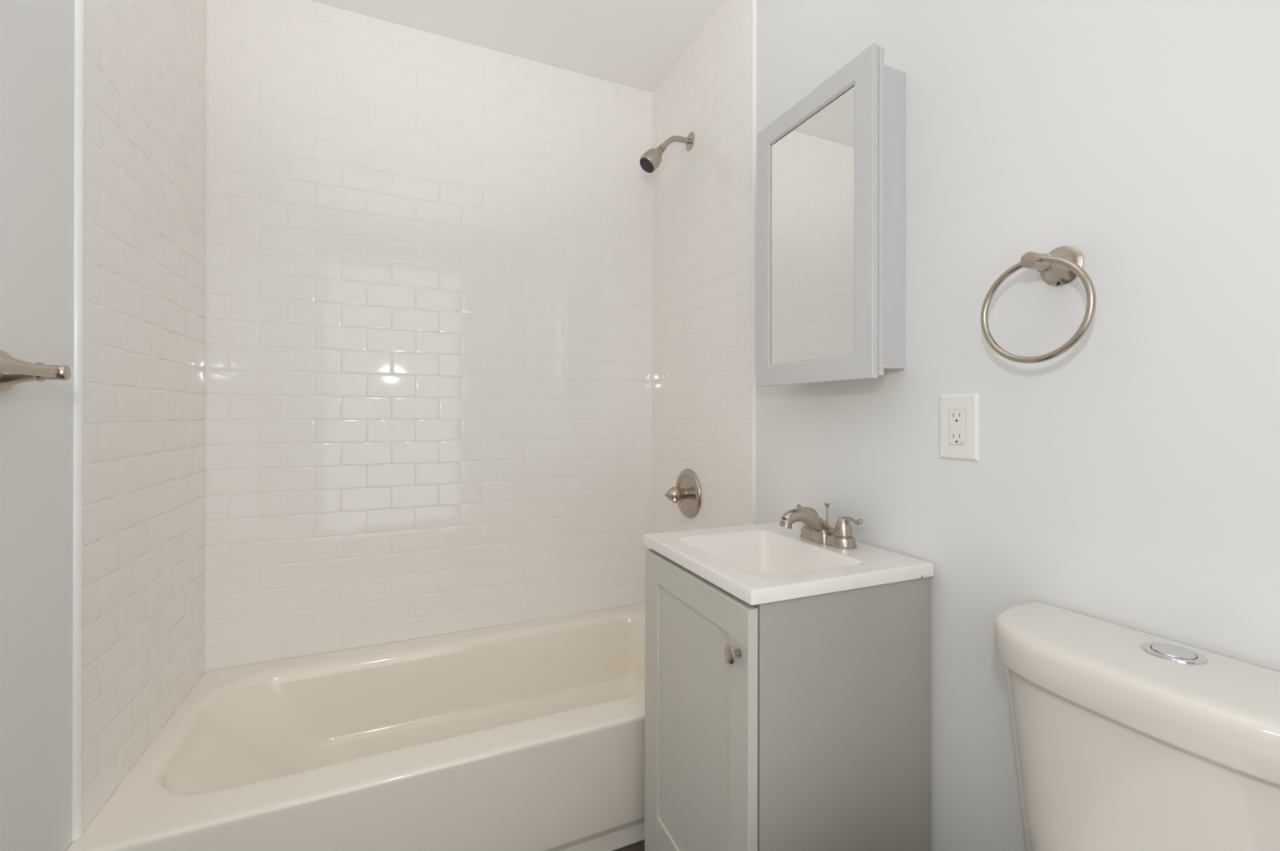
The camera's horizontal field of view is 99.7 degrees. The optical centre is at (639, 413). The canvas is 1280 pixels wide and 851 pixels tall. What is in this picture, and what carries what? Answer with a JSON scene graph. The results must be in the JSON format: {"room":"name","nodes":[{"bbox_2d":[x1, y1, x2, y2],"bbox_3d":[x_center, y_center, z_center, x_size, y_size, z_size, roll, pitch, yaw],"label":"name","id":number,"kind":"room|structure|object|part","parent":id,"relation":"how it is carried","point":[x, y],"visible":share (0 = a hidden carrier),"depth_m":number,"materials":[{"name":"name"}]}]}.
{"room":"bathroom","nodes":[
{"label":"bathroom","id":0,"kind":"room"},
{"bbox_2d":[0,0,206,850],"bbox_3d":[-0.873,-0.111,0.492,0.108,2.501,2.728,0,0,-24],"label":"wall","id":1,"kind":"structure","parent":0,"point":[144,524],"depth_m":1.07,"materials":[{"name":"white tile"}]},
{"bbox_2d":[0,351,71,391],"bbox_3d":[-0.840,-0.064,0.623,0.076,0.062,0.522,0,0,-24],"label":"towel bar","id":2,"kind":"object","parent":1,"relation":"attached to","point":[13,371],"visible":1,"depth_m":0.81,"materials":[{"name":"silver metal"}]},
{"bbox_2d":[71,0,84,841],"bbox_3d":[-1.048,-0.284,1.009,0.010,2.153,0.016,0,0,-24],"label":"trim","id":3,"kind":"structure","parent":1,"relation":"attached to","point":[79,12],"depth_m":1.00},
{"bbox_3d":[-1.195,-0.284,1.338,0.008,2.153,0.704,0,0,-24],"label":"tile panel","id":4,"kind":"part","parent":1,"relation":"part of","materials":[{"name":"tile"}]},
{"bbox_2d":[204,0,652,671],"bbox_3d":[-0.665,-0.109,2.017,1.530,2.501,0.112,0,0,-24],"label":"wall","id":5,"kind":"structure","parent":0,"point":[428,255],"depth_m":1.90,"materials":[{"name":"tile"}]},
{"bbox_2d":[310,0,724,92],"bbox_3d":[-0.110,-1.390,0.778,1.730,0.060,2.828,0,0,-24],"label":"ceiling","id":6,"kind":"structure","parent":0,"point":[633,43],"depth_m":1.90,"materials":[{"name":"paint"}]},
{"bbox_2d":[612,840,644,850],"bbox_3d":[0.150,1.171,0.181,1.730,0.060,4.128,0,0,-24],"label":"floor","id":7,"kind":"structure","parent":0,"point":[639,846],"depth_m":1.42,"materials":[{"name":"brown wood"}]},
{"bbox_2d":[66,603,644,850],"bbox_3d":[-0.491,0.968,1.621,1.528,0.346,0.772,0,0,-24],"label":"bathtub","id":8,"kind":"object","parent":7,"relation":"on","point":[529,735],"visible":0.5,"depth_m":1.39,"materials":[{"name":"white ceramic"}]},
{"bbox_2d":[644,549,928,850],"bbox_3d":[0.281,0.732,1.192,0.450,0.820,0.445,0,0,-23],"label":"vanity cabinet","id":9,"kind":"object","parent":7,"relation":"on","point":[801,724],"visible":0.94,"depth_m":1.01,"materials":[{"name":"grey laminate"}]},
{"bbox_3d":[0.105,0.701,1.116,0.018,0.740,0.442,0,0,-23],"label":"door","id":10,"kind":"part","parent":9,"relation":"part of","materials":[{"name":"grey paint"}]},
{"bbox_3d":[0.161,0.415,0.931,0.025,0.031,0.031,0,0,-23],"label":"knob","id":11,"kind":"part","parent":9,"relation":"part of","materials":[{"name":"silver metal"}]},
{"bbox_2d":[643,521,933,605],"bbox_3d":[0.295,0.347,1.198,0.430,0.100,0.462,0,0,-23],"label":"sink","id":12,"kind":"object","parent":9,"relation":"in","point":[757,564],"visible":0.89,"depth_m":1.15,"materials":[{"name":"ceramic"}]},
{"bbox_2d":[779,502,862,549],"bbox_3d":[0.417,0.252,1.263,0.175,0.089,0.172,0,0,15],"label":"faucet","id":13,"kind":"object","parent":12,"relation":"on","point":[815,529],"visible":1,"depth_m":1.21,"materials":[{"name":"silver metal"}]},
{"bbox_3d":[0.407,0.236,1.327,0.015,0.017,0.064,0,0,-23],"label":"lever","id":14,"kind":"part","parent":13,"relation":"part of","materials":[{"name":"silver metal"}]},
{"bbox_3d":[0.384,0.252,1.236,0.139,0.072,0.045,0,0,-23],"label":"spout","id":15,"kind":"part","parent":13,"relation":"part of","materials":[{"name":"silver metal"}]},
{"bbox_3d":[0.417,0.254,1.304,0.041,0.046,0.041,0,0,-23],"label":"handle","id":16,"kind":"part","parent":13,"relation":"part of","materials":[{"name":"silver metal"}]},
{"bbox_3d":[0.436,0.243,1.258,0.013,0.071,0.013,0,0,22],"label":"lift rod","id":17,"kind":"part","parent":13,"relation":"part of","materials":[{"name":"silver metal"}]},
{"bbox_3d":[0.436,0.286,1.257,0.055,0.022,0.160,0,0,-23],"label":"plate","id":18,"kind":"part","parent":13,"relation":"part of","materials":[{"name":"silver metal"}]},
{"bbox_3d":[0.456,0.254,1.211,0.041,0.046,0.041,0,0,-23],"label":"handle","id":19,"kind":"part","parent":13,"relation":"part of","materials":[{"name":"silver metal"}]},
{"bbox_3d":[0.466,0.236,1.188,0.015,0.017,0.064,0,0,-23],"label":"lever","id":20,"kind":"part","parent":13,"relation":"part of","materials":[{"name":"silver metal"}]},
{"bbox_3d":[0.387,0.731,1.002,0.404,0.820,0.014,0,0,-23],"label":"panel","id":21,"kind":"part","parent":9,"relation":"part of","materials":[{"name":"grey laminate"}]},
{"bbox_2d":[993,600,1279,850],"bbox_3d":[0.428,0.723,0.580,0.686,0.836,0.419,0,0,-24],"label":"toilet","id":22,"kind":"object","parent":7,"relation":"on","point":[1126,739],"visible":1,"depth_m":0.66,"materials":[{"name":"white ceramic"}]},
{"bbox_3d":[0.660,0.555,0.683,0.168,0.365,0.391,0,0,-24],"label":"tank","id":23,"kind":"part","parent":22,"relation":"part of","materials":[{"name":"white ceramic"}]},
{"bbox_2d":[651,0,1279,850],"bbox_3d":[0.608,-0.108,1.152,0.108,2.501,2.728,0,0,-24],"label":"wall","id":24,"kind":"structure","parent":0,"point":[1129,477],"depth_m":0.94,"materials":[{"name":"white paint"}]},
{"bbox_2d":[640,132,694,173],"bbox_3d":[0.093,-0.943,1.937,0.200,0.172,0.068,0,0,-24],"label":"showerhead","id":25,"kind":"object","parent":24,"relation":"attached to","point":[651,159],"visible":1,"depth_m":1.91,"materials":[{"name":"silver metal"}]},
{"bbox_3d":[0.127,-0.975,1.951,0.122,0.066,0.020,0,0,-24],"label":"shower arm","id":26,"kind":"part","parent":25,"relation":"part of","materials":[{"name":"silver metal"}]},
{"bbox_2d":[664,469,701,518],"bbox_3d":[0.135,0.293,1.960,0.100,0.179,0.179,0,0,-24],"label":"shower valve","id":27,"kind":"object","parent":24,"relation":"attached to","point":[686,493],"visible":1,"depth_m":1.95,"materials":[{"name":"silver metal"}]},
{"bbox_3d":[0.120,0.293,1.938,0.055,0.055,0.084,0,0,-24],"label":"valve handle","id":28,"kind":"part","parent":27,"relation":"part of","materials":[{"name":"silver metal"}]},
{"bbox_3d":[0.195,-0.281,1.957,0.008,2.153,0.705,0,0,-24],"label":"tile panel","id":29,"kind":"part","parent":24,"relation":"part of","materials":[{"name":"tile"}]},
{"bbox_2d":[750,0,756,524],"bbox_3d":[0.341,-0.281,1.628,0.010,2.153,0.016,0,0,-24],"label":"trim","id":30,"kind":"structure","parent":24,"relation":"attached to","point":[753,2],"depth_m":1.62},
{"bbox_2d":[756,43,905,386],"bbox_3d":[0.440,-0.405,1.275,0.117,0.668,0.384,0,0,-24],"label":"medicine cabinet","id":31,"kind":"object","parent":24,"relation":"attached to","point":[831,168],"visible":1,"depth_m":1.18,"materials":[{"name":"grey paint"}]},
{"bbox_2d":[771,86,854,364],"bbox_3d":[0.394,-0.405,1.253,0.004,0.560,0.277,0,0,-24],"label":"mirror","id":32,"kind":"object","parent":31,"relation":"attached to","point":[813,157],"depth_m":1.23,"materials":[{"name":"clear glass"}]},
{"bbox_3d":[0.408,-0.408,1.261,0.014,0.661,0.384,0,0,-24],"label":"frame","id":33,"kind":"part","parent":31,"relation":"part of","materials":[{"name":"grey paint"}]},
{"bbox_2d":[939,393,978,461],"bbox_3d":[0.607,0.025,1.031,0.008,0.126,0.078,0,0,-24],"label":"electrical outlet","id":34,"kind":"object","parent":24,"relation":"attached to","point":[958,413],"visible":1,"depth_m":1.03,"materials":[{"name":"white plastic"}]},
{"bbox_2d":[948,409,965,444],"bbox_3d":[0.606,0.025,1.031,0.004,0.066,0.032,0,0,-24],"label":"receptacle","id":35,"kind":"object","parent":34,"relation":"attached to","point":[957,418],"depth_m":1.03,"materials":[{"name":"white plastic"}]},
{"bbox_2d":[980,246,1096,363],"bbox_3d":[0.642,-0.174,0.856,0.088,0.191,0.165,0,0,-24],"label":"towel ring","id":36,"kind":"object","parent":24,"relation":"attached to","point":[1062,265],"visible":1,"depth_m":0.85,"materials":[{"name":"silver metal"}]},
{"bbox_3d":[0.642,-0.239,0.856,0.088,0.062,0.062,0,0,-24],"label":"mounting post","id":37,"kind":"part","parent":36,"relation":"part of","materials":[{"name":"silver metal"}]}
]}

